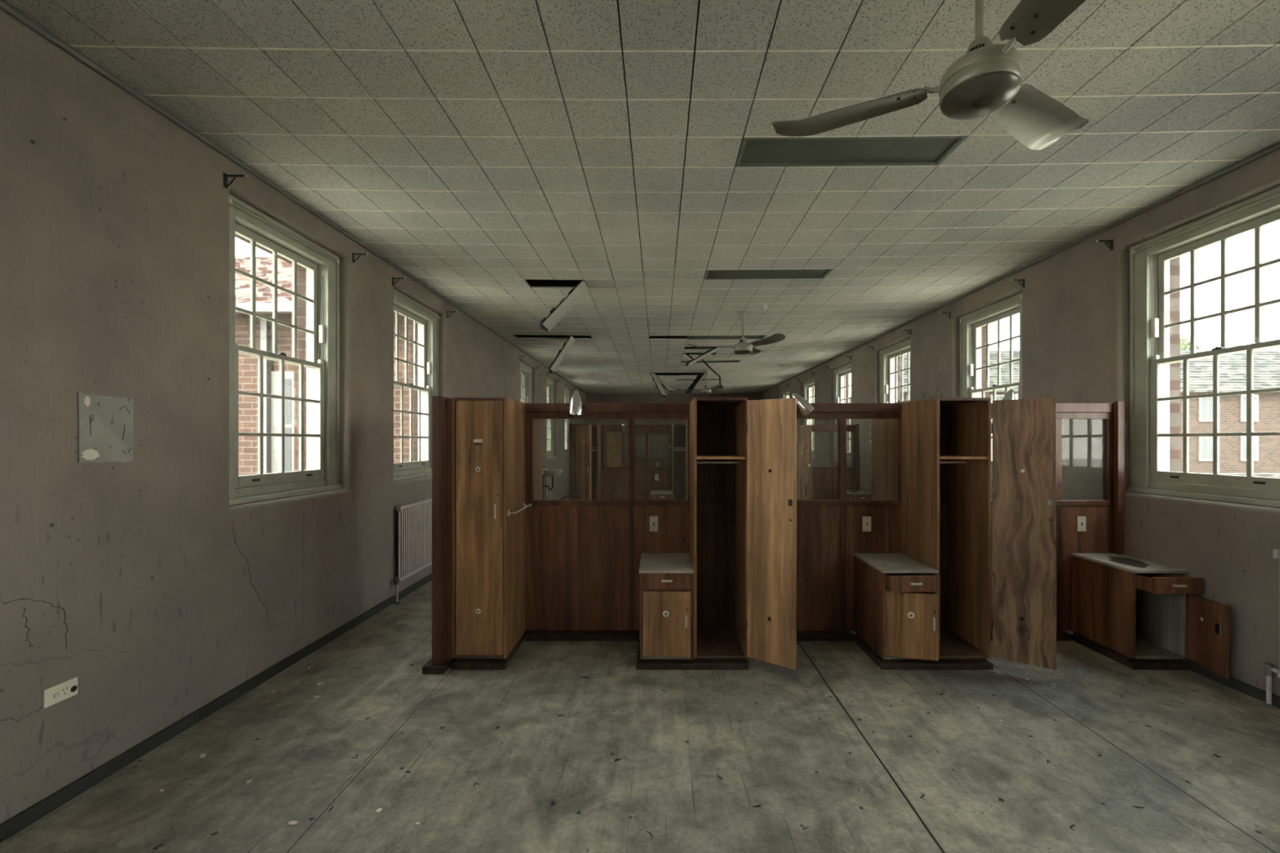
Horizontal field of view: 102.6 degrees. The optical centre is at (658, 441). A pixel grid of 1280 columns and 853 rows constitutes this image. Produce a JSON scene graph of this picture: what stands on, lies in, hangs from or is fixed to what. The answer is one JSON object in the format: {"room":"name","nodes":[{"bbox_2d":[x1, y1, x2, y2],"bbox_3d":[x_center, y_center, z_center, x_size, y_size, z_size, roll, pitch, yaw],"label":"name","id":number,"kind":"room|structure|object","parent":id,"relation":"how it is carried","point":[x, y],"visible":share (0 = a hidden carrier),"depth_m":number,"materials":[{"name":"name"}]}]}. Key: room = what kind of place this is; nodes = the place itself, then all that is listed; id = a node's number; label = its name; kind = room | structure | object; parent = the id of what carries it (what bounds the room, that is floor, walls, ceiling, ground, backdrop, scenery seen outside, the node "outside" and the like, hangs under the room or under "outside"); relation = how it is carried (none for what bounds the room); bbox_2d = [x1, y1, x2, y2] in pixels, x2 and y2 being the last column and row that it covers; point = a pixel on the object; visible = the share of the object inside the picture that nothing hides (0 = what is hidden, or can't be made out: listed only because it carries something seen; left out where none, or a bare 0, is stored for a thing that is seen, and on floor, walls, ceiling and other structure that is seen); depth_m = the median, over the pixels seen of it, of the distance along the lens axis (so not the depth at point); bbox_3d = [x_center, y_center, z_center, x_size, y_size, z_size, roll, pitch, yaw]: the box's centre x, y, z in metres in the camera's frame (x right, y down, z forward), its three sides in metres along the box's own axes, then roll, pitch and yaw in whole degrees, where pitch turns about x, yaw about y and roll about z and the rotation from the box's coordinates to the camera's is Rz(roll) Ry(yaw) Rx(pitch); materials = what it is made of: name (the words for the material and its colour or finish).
{"room":"abandoned hospital ward","nodes":[
{"label":"abandoned hospital ward","id":0,"kind":"room"},
{"bbox_2d":[0,8,586,824],"bbox_3d":[-2.618,-0.106,7.100,0.235,3.440,21.000,0,0,0],"label":"wall","id":1,"kind":"structure","parent":0,"point":[114,216],"depth_m":2.47,"materials":[{"name":"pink paint"}]},
{"bbox_2d":[0,706,41,721],"bbox_3d":[-2.500,1.074,2.008,0.004,0.040,0.134,0,0,0],"label":"crack","id":2,"kind":"object","parent":1,"relation":"attached to","point":[40,707],"depth_m":2.00,"materials":[{"name":"paint"}]},
{"bbox_2d":[22,607,34,646],"bbox_3d":[-2.500,0.736,2.031,0.004,0.169,0.037,0,0,0],"label":"crack","id":3,"kind":"object","parent":1,"relation":"attached to","point":[24,607],"depth_m":2.03,"materials":[{"name":"paint"}]},
{"bbox_2d":[2,598,68,649],"bbox_3d":[-2.500,0.746,2.061,0.004,0.266,0.218,0,0,0],"label":"crack","id":4,"kind":"object","parent":1,"relation":"attached to","point":[62,608],"depth_m":2.13,"materials":[{"name":"paint"}]},
{"bbox_2d":[42,677,77,708],"bbox_3d":[-2.493,1.046,2.138,0.013,0.074,0.120,0,0,0],"label":"power socket","id":5,"kind":"object","parent":1,"relation":"attached to","point":[54,695],"visible":1,"depth_m":2.13,"materials":[{"name":"beige plastic"}]},
{"bbox_2d":[53,692,59,697],"bbox_3d":[-2.488,1.047,2.117,0.004,0.018,0.018,0,0,0],"label":"switch","id":6,"kind":"object","parent":5,"relation":"attached to","point":[56,695],"depth_m":2.12,"materials":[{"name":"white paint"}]},
{"bbox_2d":[77,392,133,462],"bbox_3d":[-2.495,-0.056,2.317,0.008,0.311,0.229,0,0,0],"label":"wall panel","id":7,"kind":"object","parent":1,"relation":"attached to","point":[104,423],"visible":1,"depth_m":2.30,"materials":[{"name":"paint"}]},
{"bbox_2d":[223,173,247,188],"bbox_3d":[-2.436,-1.502,2.954,0.126,0.082,0.024,0,0,0],"label":"curtain bracket","id":8,"kind":"object","parent":1,"relation":"attached to","point":[226,184],"visible":1,"depth_m":2.95,"materials":[{"name":"black metal"}]},
{"bbox_2d":[232,520,272,630],"bbox_3d":[-2.499,0.843,3.161,0.005,0.755,0.308,0,0,0],"label":"crack","id":9,"kind":"object","parent":1,"relation":"attached to","point":[233,521],"depth_m":3.14,"materials":[{"name":"paint"}]},
{"bbox_2d":[0,493,568,843],"bbox_3d":[-2.489,1.481,7.100,0.021,0.064,21.000,0,0,0],"label":"baseboard","id":10,"kind":"structure","parent":1,"relation":"attached to","point":[25,818],"depth_m":2.58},
{"bbox_2d":[229,194,341,505],"bbox_3d":[-2.654,-0.551,3.569,0.206,1.866,1.126,0,0,0],"label":"window","id":11,"kind":"structure","parent":1,"relation":"in","point":[322,363],"depth_m":3.70,"materials":[{"name":"green paint"}]},
{"bbox_2d":[0,0,586,393],"bbox_3d":[-2.486,-1.651,7.100,0.025,0.026,21.000,0,0,0],"label":"trim","id":12,"kind":"structure","parent":1,"relation":"attached to","point":[4,6],"depth_m":2.71,"materials":[{"name":"grey paint"}]},
{"bbox_2d":[302,521,304,621],"bbox_3d":[-2.500,0.912,3.602,0.004,0.822,0.025,0,0,0],"label":"crack","id":13,"kind":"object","parent":1,"relation":"attached to","point":[303,522],"depth_m":3.60,"materials":[{"name":"paint"}]},
{"bbox_2d":[352,252,368,262],"bbox_3d":[-2.436,-1.502,4.189,0.126,0.082,0.024,0,0,0],"label":"curtain bracket","id":14,"kind":"object","parent":1,"relation":"attached to","point":[353,254],"visible":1,"depth_m":4.18,"materials":[{"name":"black metal"}]},
{"bbox_2d":[391,276,405,285],"bbox_3d":[-2.436,-1.502,4.810,0.126,0.082,0.024,0,0,0],"label":"curtain bracket","id":15,"kind":"object","parent":1,"relation":"attached to","point":[393,278],"visible":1,"depth_m":4.81,"materials":[{"name":"black metal"}]},
{"bbox_2d":[393,497,431,604],"bbox_3d":[-2.466,1.061,5.412,0.073,0.906,1.295,0,0,-1],"label":"radiator","id":16,"kind":"object","parent":1,"relation":"attached to","point":[414,519],"visible":0.66,"depth_m":5.12,"materials":[{"name":"metal"}]},
{"bbox_2d":[393,288,439,480],"bbox_3d":[-2.654,-0.551,5.425,0.206,1.866,1.126,0,0,0],"label":"window","id":17,"kind":"structure","parent":1,"relation":"in","point":[427,320],"depth_m":5.75,"materials":[{"name":"green paint"}]},
{"bbox_2d":[446,310,457,317],"bbox_3d":[-2.436,-1.502,6.045,0.126,0.082,0.024,0,0,0],"label":"curtain bracket","id":18,"kind":"object","parent":1,"relation":"attached to","point":[447,316],"visible":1,"depth_m":6.04,"materials":[{"name":"black metal"}]},
{"bbox_2d":[520,361,532,403],"bbox_3d":[-2.654,-0.551,9.815,0.206,1.866,1.126,0,0,0],"label":"window","id":19,"kind":"structure","parent":1,"relation":"in","point":[526,371],"depth_m":10.24,"materials":[{"name":"green paint"}]},
{"bbox_2d":[546,377,555,457],"bbox_3d":[-2.654,-0.551,12.015,0.206,1.866,1.126,0,0,0],"label":"window","id":20,"kind":"structure","parent":1,"relation":"in","point":[550,384],"depth_m":12.45,"materials":[{"name":"clear glass"}]},
{"bbox_2d":[542,463,563,499],"bbox_3d":[-2.271,0.988,10.950,0.455,1.051,0.450,0,0,0],"label":"basin","id":21,"kind":"object","parent":1,"relation":"attached to","point":[550,473],"visible":0.96,"depth_m":10.87,"materials":[{"name":"white ceramic"}]},
{"bbox_2d":[564,387,569,455],"bbox_3d":[-2.654,-0.551,14.215,0.206,1.866,1.126,0,0,0],"label":"window","id":22,"kind":"structure","parent":1,"relation":"in","point":[566,391],"depth_m":14.60,"materials":[{"name":"clear glass"}]},
{"bbox_2d":[235,233,520,471],"bbox_3d":[-2.804,0.244,7.100,0.135,4.140,21.000,0,0,0],"label":"wall","id":23,"kind":"structure","parent":0,"point":[301,271],"depth_m":4.03,"materials":[{"name":"white paint"}]},
{"bbox_2d":[524,279,715,374],"bbox_3d":[0.515,-2.286,7.100,6.770,0.100,21.600,0,0,0],"label":"roof slab","id":24,"kind":"structure","parent":0,"point":[532,282],"depth_m":10.77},
{"bbox_2d":[697,346,721,386],"bbox_3d":[0.946,-1.629,9.630,0.455,1.212,0.032,0,0,0],"label":"conduit","id":25,"kind":"object","parent":24,"relation":"hanging from","point":[703,361],"visible":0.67,"depth_m":9.62,"materials":[{"name":"black metal"}]},
{"bbox_2d":[0,496,1279,852],"bbox_3d":[0.515,1.574,7.100,6.770,0.120,21.600,0,0,0],"label":"floor","id":26,"kind":"structure","parent":0,"point":[785,753],"depth_m":2.45,"materials":[{"name":"grey concrete"}]},
{"bbox_2d":[288,820,297,825],"bbox_3d":[-1.449,1.511,2.030,0.036,0.004,0.022,0,0,-8],"label":"flake","id":27,"kind":"object","parent":26,"relation":"on","point":[293,822],"visible":1,"depth_m":2.03,"materials":[{"name":"white paint"}]},
{"bbox_2d":[375,808,382,812],"bbox_3d":[-1.146,1.511,2.102,0.019,0.004,0.024,0,0,23],"label":"flake","id":28,"kind":"object","parent":26,"relation":"on","point":[379,810],"visible":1,"depth_m":2.10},
{"bbox_2d":[450,397,525,669],"bbox_3d":[-1.200,0.610,3.662,0.360,1.807,0.533,0,0,0],"label":"locker","id":29,"kind":"object","parent":26,"relation":"on","point":[489,442],"visible":1,"depth_m":3.42,"materials":[{"name":"beige wood"}]},
{"bbox_2d":[507,502,532,515],"bbox_3d":[-0.989,0.484,3.670,0.061,0.040,0.430,0,0,0],"label":"towel rail","id":30,"kind":"object","parent":29,"relation":"attached to","point":[525,506],"visible":1,"depth_m":3.55,"materials":[{"name":"metal"}]},
{"bbox_2d":[524,418,542,636],"bbox_3d":[-1.200,0.610,4.242,0.360,1.807,0.533,0,0,0],"label":"locker","id":31,"kind":"object","parent":26,"relation":"on","point":[537,422],"visible":0.03,"depth_m":4.31,"materials":[{"name":"wood"}]},
{"bbox_2d":[576,423,600,499],"bbox_3d":[-1.200,0.610,8.710,0.360,1.807,0.696,0,0,0],"label":"locker","id":32,"kind":"object","parent":26,"relation":"on","point":[588,439],"visible":0.64,"depth_m":8.54,"materials":[{"name":"brown wood"}]},
{"bbox_2d":[607,431,622,466],"bbox_3d":[-1.200,0.610,13.921,0.360,1.807,0.533,0,0,0],"label":"locker","id":33,"kind":"object","parent":26,"relation":"on","point":[614,438],"visible":0.55,"depth_m":13.68,"materials":[{"name":"brown wood"}]},
{"bbox_2d":[604,431,671,466],"bbox_3d":[0.993,0.604,14.190,5.066,1.819,1.200,0,0,0],"label":"wall","id":34,"kind":"structure","parent":26,"relation":"on","point":[638,462],"depth_m":14.19,"materials":[{"name":"brown wood"}]},
{"bbox_2d":[650,489,672,499],"bbox_3d":[0.043,1.184,8.785,0.380,0.658,0.546,0,0,0],"label":"base cabinet","id":35,"kind":"object","parent":26,"relation":"on","point":[655,494],"visible":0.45,"depth_m":8.55,"materials":[{"name":"brown wood"}]},
{"bbox_2d":[636,553,693,669],"bbox_3d":[0.043,1.184,3.655,0.380,0.658,0.546,0,0,0],"label":"base cabinet","id":36,"kind":"object","parent":26,"relation":"on","point":[666,637],"visible":1,"depth_m":3.42,"materials":[{"name":"brown wood"}]},
{"bbox_2d":[671,423,685,499],"bbox_3d":[0.549,0.610,8.695,0.628,1.807,0.726,0,0,0],"label":"locker","id":37,"kind":"object","parent":26,"relation":"on","point":[678,435],"visible":0.09,"depth_m":9.05,"materials":[{"name":"brown wood"}]},
{"bbox_2d":[685,418,687,499],"bbox_3d":[0.415,0.610,4.242,0.360,1.807,0.533,0,0,0],"label":"locker","id":38,"kind":"object","parent":26,"relation":"on","point":[686,419],"visible":0.02,"depth_m":4.36,"materials":[{"name":"wood"}]},
{"bbox_2d":[568,423,859,499],"bbox_3d":[0.993,0.604,9.060,5.066,1.819,1.200,0,0,0],"label":"wall","id":39,"kind":"structure","parent":26,"relation":"on","point":[614,480],"depth_m":9.07,"materials":[{"name":"brown wood"}]},
{"bbox_2d":[620,423,626,432],"bbox_3d":[-0.628,-0.233,8.981,0.106,0.149,0.196,0,0,0],"label":"reading lamp","id":40,"kind":"object","parent":39,"relation":"attached to","point":[623,428],"visible":1,"depth_m":8.96,"materials":[{"name":"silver metal"}]},
{"bbox_2d":[654,474,658,480],"bbox_3d":[-0.039,0.632,9.059,0.066,0.116,0.013,0,0,0],"label":"wall switch","id":41,"kind":"object","parent":39,"relation":"attached to","point":[656,476],"visible":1,"depth_m":9.06,"materials":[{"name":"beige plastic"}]},
{"bbox_2d":[689,397,796,670],"bbox_3d":[0.549,0.610,3.565,0.628,1.807,0.726,0,0,0],"label":"locker","id":42,"kind":"object","parent":26,"relation":"on","point":[743,462],"visible":0.96,"depth_m":3.42,"materials":[{"name":"beige wood"}]},
{"bbox_2d":[697,454,745,459],"bbox_3d":[0.415,0.110,3.675,0.324,0.018,0.486,0,0,0],"label":"shelf","id":43,"kind":"object","parent":42,"relation":"attached to","point":[699,456],"depth_m":3.43,"materials":[{"name":"brown wood"}]},
{"bbox_2d":[422,395,1124,674],"bbox_3d":[0.993,0.604,3.930,5.066,1.819,1.200,0,0,0],"label":"partition","id":44,"kind":"object","parent":26,"relation":"on","point":[583,557],"depth_m":3.94,"materials":[{"name":"brown wood"}]},
{"bbox_2d":[568,390,585,417],"bbox_3d":[-0.617,-0.285,3.849,0.113,0.201,0.146,0,0,0],"label":"reading lamp","id":45,"kind":"object","parent":44,"relation":"attached to","point":[576,409],"visible":1,"depth_m":3.81,"materials":[{"name":"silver metal"}]},
{"bbox_2d":[649,516,657,531],"bbox_3d":[-0.039,0.632,3.929,0.066,0.116,0.013,0,0,0],"label":"wall switch","id":46,"kind":"object","parent":44,"relation":"attached to","point":[653,520],"visible":1,"depth_m":3.93,"materials":[{"name":"beige plastic"}]},
{"bbox_2d":[791,392,814,417],"bbox_3d":[1.068,-0.273,3.851,0.202,0.186,0.107,0,0,28],"label":"reading lamp","id":47,"kind":"object","parent":44,"relation":"attached to","point":[804,407],"visible":0.83,"depth_m":3.80,"materials":[{"name":"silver metal"}]},
{"bbox_2d":[862,516,871,531],"bbox_3d":[1.595,0.632,3.929,0.066,0.116,0.013,0,0,0],"label":"wall switch","id":48,"kind":"object","parent":44,"relation":"attached to","point":[866,520],"visible":1,"depth_m":3.93,"materials":[{"name":"beige plastic"}]},
{"bbox_2d":[1002,389,1015,399],"bbox_3d":[2.603,-0.294,3.848,0.127,0.201,0.149,0,0,0],"label":"reading lamp","id":49,"kind":"object","parent":44,"relation":"attached to","point":[1010,395],"visible":0.39,"depth_m":3.82,"materials":[{"name":"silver metal"}]},
{"bbox_2d":[1076,516,1085,531],"bbox_3d":[3.241,0.632,3.929,0.066,0.116,0.013,0,0,0],"label":"wall switch","id":50,"kind":"object","parent":44,"relation":"attached to","point":[1081,521],"visible":1,"depth_m":3.93,"materials":[{"name":"beige plastic"}]},
{"bbox_2d":[796,424,812,499],"bbox_3d":[2.174,0.610,8.695,0.635,1.807,0.726,0,0,0],"label":"locker","id":51,"kind":"object","parent":26,"relation":"on","point":[804,433],"visible":0.24,"depth_m":8.40,"materials":[{"name":"beige wood"}]},
{"bbox_2d":[837,489,871,499],"bbox_3d":[3.333,1.184,8.641,0.380,0.658,0.834,0,0,0],"label":"base cabinet","id":52,"kind":"object","parent":26,"relation":"on","point":[851,494],"visible":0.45,"depth_m":8.53,"materials":[{"name":"brown wood"}]},
{"bbox_2d":[871,418,895,499],"bbox_3d":[2.037,0.610,4.242,0.360,1.807,0.533,0,0,0],"label":"locker","id":53,"kind":"object","parent":26,"relation":"on","point":[882,430],"visible":0.07,"depth_m":4.25,"materials":[{"name":"wood"}]},
{"bbox_2d":[852,553,939,669],"bbox_3d":[1.665,1.184,3.627,0.380,0.658,0.602,0,0,0],"label":"base cabinet","id":54,"kind":"object","parent":26,"relation":"on","point":[896,597],"visible":0.98,"depth_m":3.41,"materials":[{"name":"brown wood"}]},
{"bbox_2d":[901,397,1056,670],"bbox_3d":[2.174,0.610,3.565,0.635,1.807,0.726,0,0,0],"label":"locker","id":55,"kind":"object","parent":26,"relation":"on","point":[946,456],"visible":0.91,"depth_m":3.42,"materials":[{"name":"beige wood"}]},
{"bbox_2d":[915,390,943,399],"bbox_3d":[1.879,-0.326,3.546,0.180,0.060,0.129,0,0,0],"label":"dry twigs","id":56,"kind":"object","parent":55,"relation":"on","point":[936,390],"visible":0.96,"depth_m":3.54,"materials":[{"name":"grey plant"}]},
{"bbox_2d":[939,454,986,459],"bbox_3d":[2.037,0.110,3.675,0.324,0.018,0.486,0,0,0],"label":"shelf","id":57,"kind":"object","parent":55,"relation":"attached to","point":[941,456],"depth_m":3.43,"materials":[{"name":"brown wood"}]},
{"bbox_2d":[1071,553,1229,678],"bbox_3d":[3.333,1.184,3.511,0.380,0.658,0.834,0,0,0],"label":"base cabinet","id":58,"kind":"object","parent":26,"relation":"on","point":[1136,613],"visible":0.98,"depth_m":3.50,"materials":[{"name":"brown wood"}]},
{"bbox_2d":[1,0,1279,393],"bbox_3d":[0.515,-1.690,7.100,6.040,0.063,21.000,0,0,0],"label":"ceiling","id":59,"kind":"structure","parent":0,"point":[441,24],"depth_m":2.79,"materials":[{"name":"tile"}]},
{"bbox_2d":[548,335,575,373],"bbox_3d":[-1.540,-1.368,8.104,0.388,0.576,0.290,0,0,0],"label":"ceiling panel","id":60,"kind":"object","parent":59,"relation":"hanging from","point":[566,345],"visible":1,"depth_m":8.02,"materials":[{"name":"tile"}]},
{"bbox_2d":[539,280,587,331],"bbox_3d":[-0.990,-1.409,5.359,0.463,0.499,0.290,0,0,0],"label":"ceiling panel","id":61,"kind":"object","parent":59,"relation":"hanging from","point":[557,313],"visible":1,"depth_m":5.29,"materials":[{"name":"metal"}]},
{"bbox_2d":[649,373,666,396],"bbox_3d":[-0.004,-1.354,12.312,0.346,0.585,0.290,0,0,24],"label":"ceiling panel","id":62,"kind":"object","parent":59,"relation":"hanging from","point":[655,378],"visible":1,"depth_m":12.25,"materials":[{"name":"tile"}]},
{"bbox_2d":[657,375,673,392],"bbox_3d":[0.105,-1.423,12.591,0.482,0.456,0.290,0,0,24],"label":"ceiling panel","id":63,"kind":"object","parent":59,"relation":"hanging from","point":[663,383],"visible":0.89,"depth_m":12.54,"materials":[{"name":"tile"}]},
{"bbox_2d":[66,43,1279,393],"bbox_3d":[0.515,-1.671,7.037,6.034,0.060,20.748,0,0,0],"label":"strips","id":64,"kind":"object","parent":59,"relation":"attached to","point":[1276,44],"visible":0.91,"depth_m":3.37,"materials":[{"name":"white metal"}]},
{"bbox_2d":[683,352,697,365],"bbox_3d":[0.593,-1.554,9.630,0.262,0.221,0.280,0,0,0],"label":"ceiling panel","id":65,"kind":"object","parent":59,"relation":"hanging from","point":[687,357],"visible":0.77,"depth_m":9.51,"materials":[{"name":"tile"}]},
{"bbox_2d":[685,372,705,393],"bbox_3d":[0.868,-1.394,12.291,0.435,0.535,0.290,0,0,-24],"label":"ceiling panel","id":66,"kind":"object","parent":59,"relation":"hanging from","point":[700,375],"visible":0.96,"depth_m":12.24,"materials":[{"name":"tile"}]},
{"bbox_2d":[675,377,722,380],"bbox_3d":[1.066,-1.671,13.595,1.216,0.060,0.301,0,0,0],"label":"ceiling light","id":67,"kind":"object","parent":59,"relation":"attached to","point":[676,378],"visible":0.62,"depth_m":13.69,"materials":[{"name":"black metal"}]},
{"bbox_2d":[676,378,719,379],"bbox_3d":[1.066,-1.665,13.595,1.172,0.016,0.257,0,0,0],"label":"diffuser","id":68,"kind":"object","parent":67,"relation":"attached to","point":[677,379],"depth_m":13.65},
{"bbox_2d":[675,370,724,394],"bbox_3d":[0.987,-1.373,11.860,1.176,0.547,1.249,0,0,0],"label":"ceiling fan","id":69,"kind":"object","parent":59,"relation":"hanging from","point":[706,390],"visible":1,"depth_m":11.86,"materials":[{"name":"beige metal"}]},
{"bbox_2d":[685,346,719,366],"bbox_3d":[0.760,-1.501,9.020,0.583,0.339,0.280,0,0,0],"label":"ceiling panel","id":70,"kind":"object","parent":59,"relation":"hanging from","point":[709,352],"visible":0.95,"depth_m":8.90,"materials":[{"name":"tile"}]},
{"bbox_2d":[680,360,741,363],"bbox_3d":[1.066,-1.671,10.544,1.216,0.060,0.301,0,0,0],"label":"ceiling light","id":71,"kind":"object","parent":59,"relation":"attached to","point":[711,361],"visible":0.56,"depth_m":10.62,"materials":[{"name":"grey plastic"}]},
{"bbox_2d":[682,360,739,361],"bbox_3d":[1.066,-1.665,10.544,1.172,0.016,0.257,0,0,0],"label":"diffuser","id":72,"kind":"object","parent":71,"relation":"attached to","point":[711,360],"depth_m":10.59,"materials":[{"name":"grey plastic"}]},
{"bbox_2d":[687,334,765,339],"bbox_3d":[1.066,-1.671,8.104,1.216,0.060,0.301,0,0,0],"label":"ceiling light","id":73,"kind":"object","parent":59,"relation":"attached to","point":[689,337],"visible":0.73,"depth_m":8.18,"materials":[{"name":"grey plastic"}]},
{"bbox_2d":[688,335,763,338],"bbox_3d":[1.066,-1.665,8.104,1.172,0.016,0.257,0,0,0],"label":"diffuser","id":74,"kind":"object","parent":73,"relation":"attached to","point":[690,336],"depth_m":8.15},
{"bbox_2d":[688,311,785,355],"bbox_3d":[0.930,-1.378,6.553,1.111,0.536,1.260,0,0,0],"label":"ceiling fan","id":75,"kind":"object","parent":59,"relation":"hanging from","point":[743,348],"visible":1,"depth_m":6.46,"materials":[{"name":"beige metal"}]},
{"bbox_2d":[761,303,768,308],"bbox_3d":[1.272,-1.624,6.160,0.075,0.050,0.070,0,0,0],"label":"ceiling sensor","id":76,"kind":"object","parent":59,"relation":"attached to","point":[764,305],"visible":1,"depth_m":6.15,"materials":[{"name":"white paint"}]},
{"bbox_2d":[703,268,833,279],"bbox_3d":[1.066,-1.671,5.054,1.216,0.060,0.301,0,0,0],"label":"ceiling light","id":77,"kind":"object","parent":59,"relation":"attached to","point":[770,273],"visible":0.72,"depth_m":5.09,"materials":[{"name":"grey plastic"}]},
{"bbox_2d":[706,269,829,277],"bbox_3d":[1.066,-1.665,5.054,1.172,0.016,0.257,0,0,0],"label":"diffuser","id":78,"kind":"object","parent":77,"relation":"attached to","point":[746,273],"depth_m":5.07,"materials":[{"name":"grey plastic"}]},
{"bbox_2d":[735,134,968,167],"bbox_3d":[1.066,-1.671,2.920,1.216,0.060,0.301,0,0,0],"label":"ceiling light","id":79,"kind":"object","parent":59,"relation":"attached to","point":[762,152],"visible":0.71,"depth_m":2.93,"materials":[{"name":"grey plastic"}]},
{"bbox_2d":[769,0,1088,150],"bbox_3d":[1.060,-1.384,1.584,1.256,0.525,1.130,0,0,0],"label":"ceiling fan","id":80,"kind":"object","parent":59,"relation":"hanging from","point":[987,79],"visible":1,"depth_m":1.72,"materials":[{"name":"beige metal"}]},
{"bbox_2d":[586,392,761,457],"bbox_3d":[0.515,-0.106,17.725,6.510,3.440,0.250,0,0,0],"label":"wall","id":81,"kind":"structure","parent":0,"point":[659,442],"depth_m":17.60,"materials":[{"name":"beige paint"}]},
{"bbox_2d":[812,256,1180,471],"bbox_3d":[3.833,0.244,7.100,0.135,4.140,21.000,0,0,0],"label":"wall","id":82,"kind":"structure","parent":0,"point":[1175,264],"depth_m":3.83,"materials":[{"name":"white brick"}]},
{"bbox_2d":[761,148,1279,697],"bbox_3d":[3.647,-0.106,7.100,0.235,3.440,21.000,0,0,0],"label":"wall","id":83,"kind":"structure","parent":0,"point":[1076,300],"depth_m":4.06,"materials":[{"name":"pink paint"}]},
{"bbox_2d":[781,387,789,398],"bbox_3d":[3.684,-0.551,14.460,0.206,1.866,1.126,0,0,0],"label":"window","id":84,"kind":"structure","parent":83,"relation":"in","point":[785,393],"depth_m":14.81,"materials":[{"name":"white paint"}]},
{"bbox_2d":[802,377,814,457],"bbox_3d":[3.684,-0.551,12.240,0.206,1.866,1.126,0,0,0],"label":"window","id":85,"kind":"structure","parent":83,"relation":"in","point":[808,384],"depth_m":12.62,"materials":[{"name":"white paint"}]},
{"bbox_2d":[832,362,851,462],"bbox_3d":[3.684,-0.551,10.020,0.206,1.866,1.126,0,0,0],"label":"window","id":86,"kind":"structure","parent":83,"relation":"in","point":[839,374],"depth_m":10.42,"materials":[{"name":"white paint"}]},
{"bbox_2d":[879,337,910,403],"bbox_3d":[3.684,-0.551,7.800,0.206,1.866,1.126,0,0,0],"label":"window","id":87,"kind":"structure","parent":83,"relation":"in","point":[887,355],"depth_m":8.19,"materials":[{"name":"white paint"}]},
{"bbox_2d":[939,311,951,318],"bbox_3d":[3.466,-1.532,6.210,0.126,0.082,0.024,0,0,0],"label":"curtain bracket","id":88,"kind":"object","parent":83,"relation":"attached to","point":[949,313],"visible":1,"depth_m":6.21,"materials":[{"name":"black metal"}]},
{"bbox_2d":[959,292,1022,476],"bbox_3d":[3.684,-0.551,5.580,0.206,1.866,1.126,0,0,0],"label":"window","id":89,"kind":"structure","parent":83,"relation":"in","point":[971,324],"depth_m":5.76,"materials":[{"name":"green paint"}]},
{"bbox_2d":[1010,278,1024,287],"bbox_3d":[3.466,-1.532,4.955,0.126,0.082,0.024,0,0,0],"label":"curtain bracket","id":90,"kind":"object","parent":83,"relation":"attached to","point":[1017,280],"visible":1,"depth_m":4.95,"materials":[{"name":"black metal"}]},
{"bbox_2d":[760,142,1279,393],"bbox_3d":[3.514,-1.674,7.100,0.029,0.026,21.000,0,0,0],"label":"trim","id":91,"kind":"structure","parent":83,"relation":"attached to","point":[1274,148],"depth_m":4.04,"materials":[{"name":"grey paint"}]},
{"bbox_2d":[1095,239,1113,250],"bbox_3d":[3.466,-1.532,3.990,0.126,0.082,0.024,0,0,0],"label":"curtain bracket","id":92,"kind":"object","parent":83,"relation":"attached to","point":[1111,246],"visible":1,"depth_m":3.98,"materials":[{"name":"black metal"}]},
{"bbox_2d":[1127,186,1279,507],"bbox_3d":[3.684,-0.551,3.360,0.206,1.866,1.126,0,0,0],"label":"window","id":93,"kind":"structure","parent":83,"relation":"in","point":[1150,360],"depth_m":3.56,"materials":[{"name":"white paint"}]},
{"bbox_2d":[1180,658,1279,708],"bbox_3d":[3.518,1.481,7.100,0.021,0.064,21.000,0,0,0],"label":"baseboard","id":94,"kind":"structure","parent":83,"relation":"attached to","point":[1259,694],"depth_m":3.13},
{"bbox_2d":[1261,549,1279,709],"bbox_3d":[3.489,1.061,2.268,0.074,0.906,1.375,0,0,0],"label":"radiator","id":95,"kind":"object","parent":83,"relation":"attached to","point":[1268,668],"visible":1,"depth_m":2.91,"materials":[{"name":"metal"}]},
{"bbox_3d":[0.000,2.339,30.000,180.000,0.050,180.000,0,0,0],"label":"ground","id":96,"kind":"structure","parent":0,"visible":0},
{"bbox_2d":[235,256,408,475],"bbox_3d":[-8.595,-0.537,7.940,11.410,5.702,2.920,0,0,0],"label":"building","id":97,"kind":"structure","parent":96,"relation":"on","point":[247,364],"depth_m":6.90,"materials":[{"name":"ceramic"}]},
{"bbox_2d":[849,350,1279,473],"bbox_3d":[35.000,-2.062,35.250,43.200,8.752,7.500,0,0,0],"label":"brick building","id":98,"kind":"structure","parent":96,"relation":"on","point":[1266,363],"depth_m":32.00,"materials":[{"name":"brick"}]},
{"bbox_2d":[1210,473,1279,477],"bbox_3d":[20.500,1.599,14.150,23.100,1.430,0.380,0,0,0],"label":"wall","id":99,"kind":"structure","parent":96,"relation":"on","point":[1267,475],"depth_m":13.96,"materials":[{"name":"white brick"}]},
{"bbox_2d":[1250,311,1271,343],"bbox_3d":[51.114,-4.404,44.000,2.891,13.435,0.208,0,0,0],"label":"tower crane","id":100,"kind":"object","parent":96,"relation":"on","point":[1269,313],"visible":0.14,"depth_m":43.95,"materials":[{"name":"white metal"}]},
{"label":"outside","id":101,"kind":"structure","parent":0,"visible":0},
{"bbox_2d":[1180,334,1205,350],"bbox_3d":[38.819,-6.963,39.425,4.730,3.087,4.093,0,0,-23],"label":"tree","id":102,"kind":"object","parent":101,"point":[1184,342],"visible":0.03,"depth_m":38.36,"materials":[{"name":"green plant"}]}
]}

